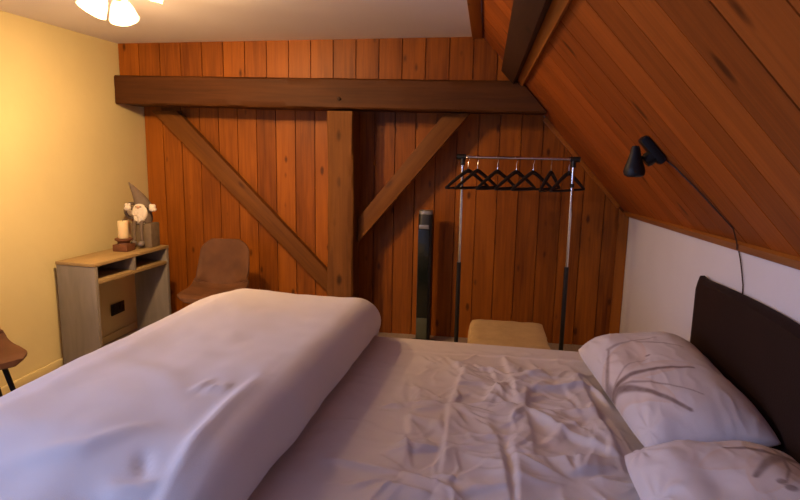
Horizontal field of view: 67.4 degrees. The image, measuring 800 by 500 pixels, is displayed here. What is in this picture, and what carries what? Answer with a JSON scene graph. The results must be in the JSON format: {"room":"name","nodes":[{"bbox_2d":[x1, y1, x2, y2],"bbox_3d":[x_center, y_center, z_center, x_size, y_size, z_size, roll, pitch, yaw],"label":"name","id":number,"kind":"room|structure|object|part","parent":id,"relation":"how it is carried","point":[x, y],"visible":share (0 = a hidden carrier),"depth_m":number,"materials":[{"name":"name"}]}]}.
{"room":"bedroom","nodes":[
{"label":"bedroom","id":0,"kind":"room"},
{"bbox_2d":[0,10,148,387],"bbox_3d":[-2.671,-0.036,2.162,0.118,2.375,6.270,3,10,8],"label":"wall","id":1,"kind":"structure","parent":0,"point":[70,154],"depth_m":4.05,"materials":[{"name":"beige paint"}]},
{"bbox_2d":[1,321,136,395],"bbox_3d":[-2.622,1.087,2.360,0.015,0.055,6.100,3,10,8],"label":"baseboard","id":2,"kind":"structure","parent":1,"relation":"attached to","point":[58,363],"depth_m":4.05,"materials":[{"name":"beige paint"}]},
{"bbox_2d":[111,300,124,315],"bbox_3d":[-2.257,0.465,4.803,0.014,0.090,0.170,3,10,8],"label":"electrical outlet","id":3,"kind":"object","parent":1,"relation":"attached to","point":[118,307],"visible":1,"depth_m":4.79,"materials":[{"name":"black plastic"}]},
{"bbox_2d":[0,0,471,43],"bbox_3d":[-1.306,-1.128,1.593,2.840,0.137,5.910,3,10,8],"label":"ceiling","id":4,"kind":"structure","parent":0,"point":[172,20],"depth_m":3.73,"materials":[{"name":"white paint"}]},
{"bbox_2d":[75,0,162,25],"bbox_3d":[-1.304,-1.206,2.885,0.420,0.234,0.281,3,10,8],"label":"ceiling lamp","id":5,"kind":"object","parent":4,"relation":"attached to","point":[121,7],"visible":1,"depth_m":2.92,"materials":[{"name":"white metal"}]},
{"bbox_3d":[-1.452,-1.164,2.842,0.141,0.143,0.143,3,10,8],"label":"lamp shade","id":6,"kind":"part","parent":5,"relation":"part of","materials":[{"name":"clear glass"}]},
{"bbox_3d":[-1.431,-1.183,2.833,0.060,0.068,0.050,3,10,8],"label":"bulb","id":7,"kind":"part","parent":5,"relation":"part of","materials":[{"name":"beige glass"}]},
{"bbox_3d":[-1.368,-1.192,2.946,0.049,0.067,0.060,3,10,8],"label":"bulb","id":8,"kind":"part","parent":5,"relation":"part of","materials":[{"name":"beige glass"}]},
{"bbox_3d":[-1.375,-1.176,2.972,0.142,0.143,0.141,3,10,8],"label":"lamp shade","id":9,"kind":"part","parent":5,"relation":"part of","materials":[{"name":"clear glass"}]},
{"bbox_2d":[118,36,509,80],"bbox_3d":[-0.633,-1.438,4.492,3.150,0.450,0.063,3,10,8],"label":"wall","id":10,"kind":"structure","parent":0,"point":[433,58],"depth_m":4.45,"materials":[{"name":"brown wood"}]},
{"bbox_2d":[467,0,481,38],"bbox_3d":[0.138,-1.037,1.442,0.072,0.020,5.796,3,10,8],"label":"trim","id":11,"kind":"structure","parent":10,"relation":"attached to","point":[474,6],"depth_m":3.60,"materials":[{"name":"brown wood"}]},
{"bbox_2d":[517,0,571,85],"bbox_3d":[0.442,-0.707,1.425,0.052,0.053,5.740,3,10,8],"label":"trim","id":12,"kind":"structure","parent":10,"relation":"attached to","point":[557,9],"depth_m":2.38,"materials":[{"name":"brown wood"}]},
{"bbox_2d":[103,328,582,351],"bbox_3d":[-0.665,1.242,2.084,4.180,0.080,6.270,3,10,8],"label":"floor","id":13,"kind":"structure","parent":0,"point":[553,346],"depth_m":4.91,"materials":[{"name":"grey wood"}]},
{"bbox_2d":[0,329,26,396],"bbox_3d":[-2.220,0.589,3.064,0.525,0.816,0.448,9,13,39],"label":"chair","id":14,"kind":"object","parent":13,"relation":"on","point":[11,354],"visible":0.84,"depth_m":3.08,"materials":[{"name":"black metal"}]},
{"bbox_3d":[-1.985,0.791,3.116,0.133,0.409,0.027,0,10,-5],"label":"leg","id":15,"kind":"part","parent":14,"relation":"part of","materials":[{"name":"black metal"}]},
{"bbox_3d":[-2.184,0.529,3.025,0.436,0.106,0.448,9,13,39],"label":"seat","id":16,"kind":"part","parent":14,"relation":"part of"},
{"bbox_2d":[55,245,170,364],"bbox_3d":[-2.085,0.386,4.463,0.306,0.746,0.828,3,10,13],"label":"console table","id":17,"kind":"object","parent":13,"relation":"on","point":[79,278],"visible":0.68,"depth_m":4.13,"materials":[{"name":"grey wood"}]},
{"bbox_3d":[-2.176,0.461,4.086,0.300,0.724,0.030,3,10,13],"label":"panel","id":18,"kind":"part","parent":17,"relation":"part of","materials":[{"name":"grey wood"}]},
{"bbox_2d":[113,237,135,251],"bbox_3d":[-2.060,-0.043,4.479,0.124,0.096,0.124,3,10,8],"label":"candle holder","id":19,"kind":"object","parent":17,"relation":"on","point":[123,245],"visible":0.94,"depth_m":4.43,"materials":[{"name":"brown wood"}]},
{"bbox_2d":[117,220,128,238],"bbox_3d":[-2.058,-0.158,4.459,0.074,0.137,0.074,3,10,8],"label":"candle","id":20,"kind":"object","parent":19,"relation":"on","point":[123,230],"visible":1,"depth_m":4.43,"materials":[{"name":"beige wax"}]},
{"bbox_2d":[114,237,132,244],"bbox_3d":[-2.060,-0.069,4.475,0.124,0.044,0.124,3,10,8],"label":"cup","id":21,"kind":"object","parent":19,"relation":"on","point":[126,241],"depth_m":4.44,"materials":[{"name":"brown wood"}]},
{"bbox_2d":[124,202,133,221],"bbox_3d":[-2.106,-0.210,4.729,0.139,0.337,0.060,3,10,8],"label":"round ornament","id":22,"kind":"object","parent":17,"relation":"on","point":[126,213],"visible":0.37,"depth_m":4.71,"materials":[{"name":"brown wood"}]},
{"bbox_2d":[98,259,166,283],"bbox_3d":[-2.081,0.150,4.423,0.300,0.024,0.759,3,10,13],"label":"shelf","id":23,"kind":"object","parent":17,"relation":"attached to","point":[106,273],"depth_m":4.40,"materials":[{"name":"brown wood"}]},
{"bbox_2d":[124,182,156,246],"bbox_3d":[-1.990,-0.275,4.604,0.203,0.482,0.202,-6,12,-36],"label":"gnome","id":24,"kind":"object","parent":17,"relation":"on","point":[142,210],"visible":0.95,"depth_m":4.58,"materials":[{"name":"beige fabric"}]},
{"bbox_3d":[-2.025,-0.155,4.590,0.030,0.159,0.054,3,10,8],"label":"leg","id":25,"kind":"part","parent":24,"relation":"part of","materials":[{"name":"beige fabric"}]},
{"bbox_3d":[-1.969,-0.152,4.582,0.030,0.159,0.054,3,10,8],"label":"leg","id":26,"kind":"part","parent":24,"relation":"part of","materials":[{"name":"beige fabric"}]},
{"bbox_2d":[131,222,159,247],"bbox_3d":[-1.985,-0.122,4.680,0.170,0.185,0.120,3,10,8],"label":"wooden block","id":27,"kind":"object","parent":17,"relation":"on","point":[151,234],"visible":0.63,"depth_m":4.63,"materials":[{"name":"grey wood"}]},
{"bbox_3d":[-1.996,0.334,4.845,0.300,0.724,0.030,3,10,13],"label":"panel","id":28,"kind":"part","parent":17,"relation":"part of","materials":[{"name":"grey wood"}]},
{"bbox_2d":[177,238,249,303],"bbox_3d":[-1.377,0.356,4.517,0.448,0.816,0.525,1,10,1],"label":"chair","id":29,"kind":"object","parent":13,"relation":"on","point":[223,266],"visible":0.77,"depth_m":4.67,"materials":[{"name":"brown leather"}]},
{"bbox_3d":[-1.377,0.298,4.462,0.448,0.106,0.436,1,10,1],"label":"seat","id":30,"kind":"part","parent":29,"relation":"part of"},
{"bbox_3d":[-1.369,0.098,4.658,0.413,0.354,0.160,1,10,1],"label":"backrest","id":31,"kind":"part","parent":29,"relation":"part of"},
{"bbox_2d":[327,111,359,297],"bbox_3d":[-0.443,-0.167,4.735,0.210,1.800,0.264,3,10,8],"label":"timber post","id":32,"kind":"object","parent":13,"relation":"on","point":[343,127],"visible":0.8,"depth_m":4.59,"materials":[{"name":"brown wood"}]},
{"bbox_2d":[358,113,469,241],"bbox_3d":[0.098,-0.542,4.636,0.843,1.008,0.085,3,10,8],"label":"diagonal brace","id":33,"kind":"object","parent":32,"relation":"attached to","point":[449,123],"visible":1,"depth_m":4.58,"materials":[{"name":"brown wood"}]},
{"bbox_2d":[412,209,435,340],"bbox_3d":[0.192,0.221,4.722,0.240,1.074,0.220,3,10,8],"label":"tower fan","id":34,"kind":"object","parent":13,"relation":"on","point":[425,222],"visible":0.81,"depth_m":4.66,"materials":[{"name":"black plastic"}]},
{"bbox_3d":[0.168,0.618,4.733,0.084,0.168,0.005,3,10,8],"label":"foot panel","id":35,"kind":"part","parent":34,"relation":"part of","materials":[{"name":"grey plastic"}]},
{"bbox_3d":[0.177,0.188,4.659,0.084,0.700,0.004,3,10,8],"label":"panel","id":36,"kind":"part","parent":34,"relation":"part of","materials":[{"name":"black plastic"}]},
{"bbox_2d":[467,319,550,349],"bbox_3d":[0.666,0.717,3.758,0.510,0.428,0.606,3,10,8],"label":"pouf","id":37,"kind":"object","parent":13,"relation":"on","point":[486,332],"visible":0.27,"depth_m":3.69,"materials":[{"name":"beige fabric"}]},
{"bbox_2d":[454,154,580,350],"bbox_3d":[0.795,0.085,4.253,0.835,1.492,0.420,3,10,8],"label":"rack","id":38,"kind":"object","parent":13,"relation":"on","point":[462,157],"visible":0.76,"depth_m":4.21,"materials":[{"name":"silver metal"}]},
{"bbox_2d":[445,155,488,188],"bbox_3d":[0.476,-0.546,4.193,0.420,0.235,0.028,-6,12,-37],"label":"clothes hanger","id":39,"kind":"object","parent":38,"relation":"hanging from","point":[467,170],"visible":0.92,"depth_m":4.16,"materials":[{"name":"black plastic"}]},
{"bbox_2d":[455,155,496,188],"bbox_3d":[0.540,-0.544,4.184,0.420,0.235,0.028,-7,12,-38],"label":"clothes hanger","id":40,"kind":"object","parent":38,"relation":"hanging from","point":[477,170],"visible":0.94,"depth_m":4.16,"materials":[{"name":"black plastic"}]},
{"bbox_2d":[475,157,514,189],"bbox_3d":[0.676,-0.538,4.165,0.420,0.235,0.028,-7,13,-39],"label":"clothes hanger","id":41,"kind":"object","parent":38,"relation":"hanging from","point":[497,171],"visible":0.91,"depth_m":4.14,"materials":[{"name":"black plastic"}]},
{"bbox_2d":[494,156,535,190],"bbox_3d":[0.803,-0.532,4.147,0.420,0.235,0.028,-6,12,-37],"label":"clothes hanger","id":42,"kind":"object","parent":38,"relation":"hanging from","point":[516,171],"visible":0.94,"depth_m":4.12,"materials":[{"name":"black plastic"}]},
{"bbox_3d":[0.810,-0.632,4.130,0.751,0.020,0.021,3,10,8],"label":"rail","id":43,"kind":"part","parent":38,"relation":"part of","materials":[{"name":"silver metal"}]},
{"bbox_2d":[511,156,551,190],"bbox_3d":[0.916,-0.527,4.132,0.420,0.235,0.028,-6,12,-36],"label":"clothes hanger","id":44,"kind":"object","parent":38,"relation":"hanging from","point":[533,172],"visible":0.94,"depth_m":4.11,"materials":[{"name":"black plastic"}]},
{"bbox_2d":[539,157,559,191],"bbox_3d":[1.035,-0.522,4.115,0.028,0.235,0.420,7,11,31],"label":"clothes hanger","id":45,"kind":"object","parent":38,"relation":"hanging from","point":[550,173],"visible":0.97,"depth_m":4.08,"materials":[{"name":"black plastic"}]},
{"bbox_2d":[549,157,584,191],"bbox_3d":[1.153,-0.517,4.099,0.420,0.235,0.028,-8,13,-41],"label":"clothes hanger","id":46,"kind":"object","parent":38,"relation":"hanging from","point":[568,173],"visible":0.99,"depth_m":4.07,"materials":[{"name":"black plastic"}]},
{"bbox_2d":[690,275,799,463],"bbox_3d":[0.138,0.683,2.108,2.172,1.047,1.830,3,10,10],"label":"headboard","id":47,"kind":"object","parent":13,"relation":"on","point":[753,345],"visible":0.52,"depth_m":2.01,"materials":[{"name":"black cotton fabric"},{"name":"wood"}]},
{"bbox_2d":[0,288,380,499],"bbox_3d":[-0.739,0.653,2.262,1.067,0.716,2.151,3,10,10],"label":"duvet","id":48,"kind":"object","parent":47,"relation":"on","point":[202,400],"visible":1,"depth_m":1.69,"materials":[{"name":"white fabric"}]},
{"bbox_2d":[248,336,643,499],"bbox_3d":[0.095,0.642,2.109,2.114,0.178,1.862,3,10,10],"label":"sheet","id":49,"kind":"object","parent":47,"relation":"on","point":[409,419],"visible":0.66,"depth_m":2.01,"materials":[{"name":"white fabric"}]},
{"bbox_2d":[578,331,780,446],"bbox_3d":[0.974,0.471,2.249,0.458,0.177,0.965,3,10,8],"label":"pillow","id":50,"kind":"object","parent":49,"relation":"on","point":[662,386],"visible":0.98,"depth_m":1.98,"materials":[{"name":"fabric"}]},
{"bbox_2d":[624,440,799,499],"bbox_3d":[0.817,0.628,1.361,0.444,0.154,0.808,3,10,9],"label":"pillow","id":51,"kind":"object","parent":49,"relation":"on","point":[676,469],"visible":1,"depth_m":1.51,"materials":[{"name":"fabric"}]},
{"bbox_2d":[144,107,628,344],"bbox_3d":[-0.195,-0.345,4.940,3.990,2.100,0.063,3,10,8],"label":"wall","id":52,"kind":"structure","parent":0,"point":[513,243],"depth_m":4.89,"materials":[{"name":"brown wood"}]},
{"bbox_2d":[152,110,326,290],"bbox_3d":[-1.285,-0.364,5.014,1.578,1.545,0.071,3,10,8],"label":"diagonal brace","id":53,"kind":"object","parent":52,"relation":"attached to","point":[175,121],"visible":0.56,"depth_m":4.96,"materials":[{"name":"brown wood"}]},
{"bbox_2d":[114,75,546,114],"bbox_3d":[-0.562,-1.183,4.585,3.282,0.252,0.375,3,10,8],"label":"tie beam","id":54,"kind":"structure","parent":52,"relation":"attached to","point":[304,94],"depth_m":4.42,"materials":[{"name":"brown wood"}]},
{"bbox_2d":[543,118,619,207],"bbox_3d":[1.394,-0.667,4.604,0.620,0.675,0.031,3,10,8],"label":"trim","id":55,"kind":"structure","parent":52,"relation":"attached to","point":[546,121],"depth_m":4.59,"materials":[{"name":"brown wood"}]},
{"bbox_2d":[609,209,628,333],"bbox_3d":[1.718,0.234,4.716,0.075,1.111,0.014,3,10,8],"label":"trim","id":56,"kind":"structure","parent":52,"relation":"attached to","point":[623,220],"depth_m":4.70,"materials":[{"name":"brown wood"}]},
{"bbox_2d":[481,0,799,256],"bbox_3d":[0.796,-0.424,1.640,1.259,1.370,6.152,3,10,8],"label":"ceiling","id":57,"kind":"structure","parent":0,"point":[714,85],"depth_m":1.74,"materials":[{"name":"brown wood"}]},
{"bbox_2d":[501,0,551,83],"bbox_3d":[0.368,-0.764,1.426,0.129,0.133,5.740,3,10,8],"label":"beam","id":58,"kind":"structure","parent":57,"relation":"attached to","point":[527,16],"depth_m":2.55,"materials":[{"name":"brown wood"}]},
{"bbox_2d":[623,136,743,293],"bbox_3d":[1.079,-0.114,2.264,0.474,0.621,0.167,2,10,6],"label":"reading lamp","id":59,"kind":"object","parent":57,"relation":"attached to","point":[634,166],"visible":0.98,"depth_m":2.26,"materials":[{"name":"black metal"}]},
{"bbox_3d":[0.890,-0.335,2.271,0.079,0.119,0.079,-4,11,-28],"label":"lamp shade","id":60,"kind":"part","parent":59,"relation":"part of","materials":[{"name":"black metal"}]},
{"bbox_3d":[1.152,-0.073,2.266,0.136,0.617,0.170,-40,2,12],"label":"cord","id":61,"kind":"part","parent":59,"relation":"part of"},
{"bbox_2d":[619,217,799,341],"bbox_3d":[1.214,0.612,1.694,0.080,1.409,6.261,3,10,11],"label":"wall","id":62,"kind":"structure","parent":0,"point":[664,267],"depth_m":3.15,"materials":[{"name":"white paint"}]},
{"bbox_2d":[623,211,799,269],"bbox_3d":[1.165,0.057,1.642,0.048,0.365,6.127,3,10,11],"label":"trim","id":63,"kind":"structure","parent":62,"relation":"attached to","point":[788,260],"depth_m":2.34,"materials":[{"name":"brown wood"}]}
]}

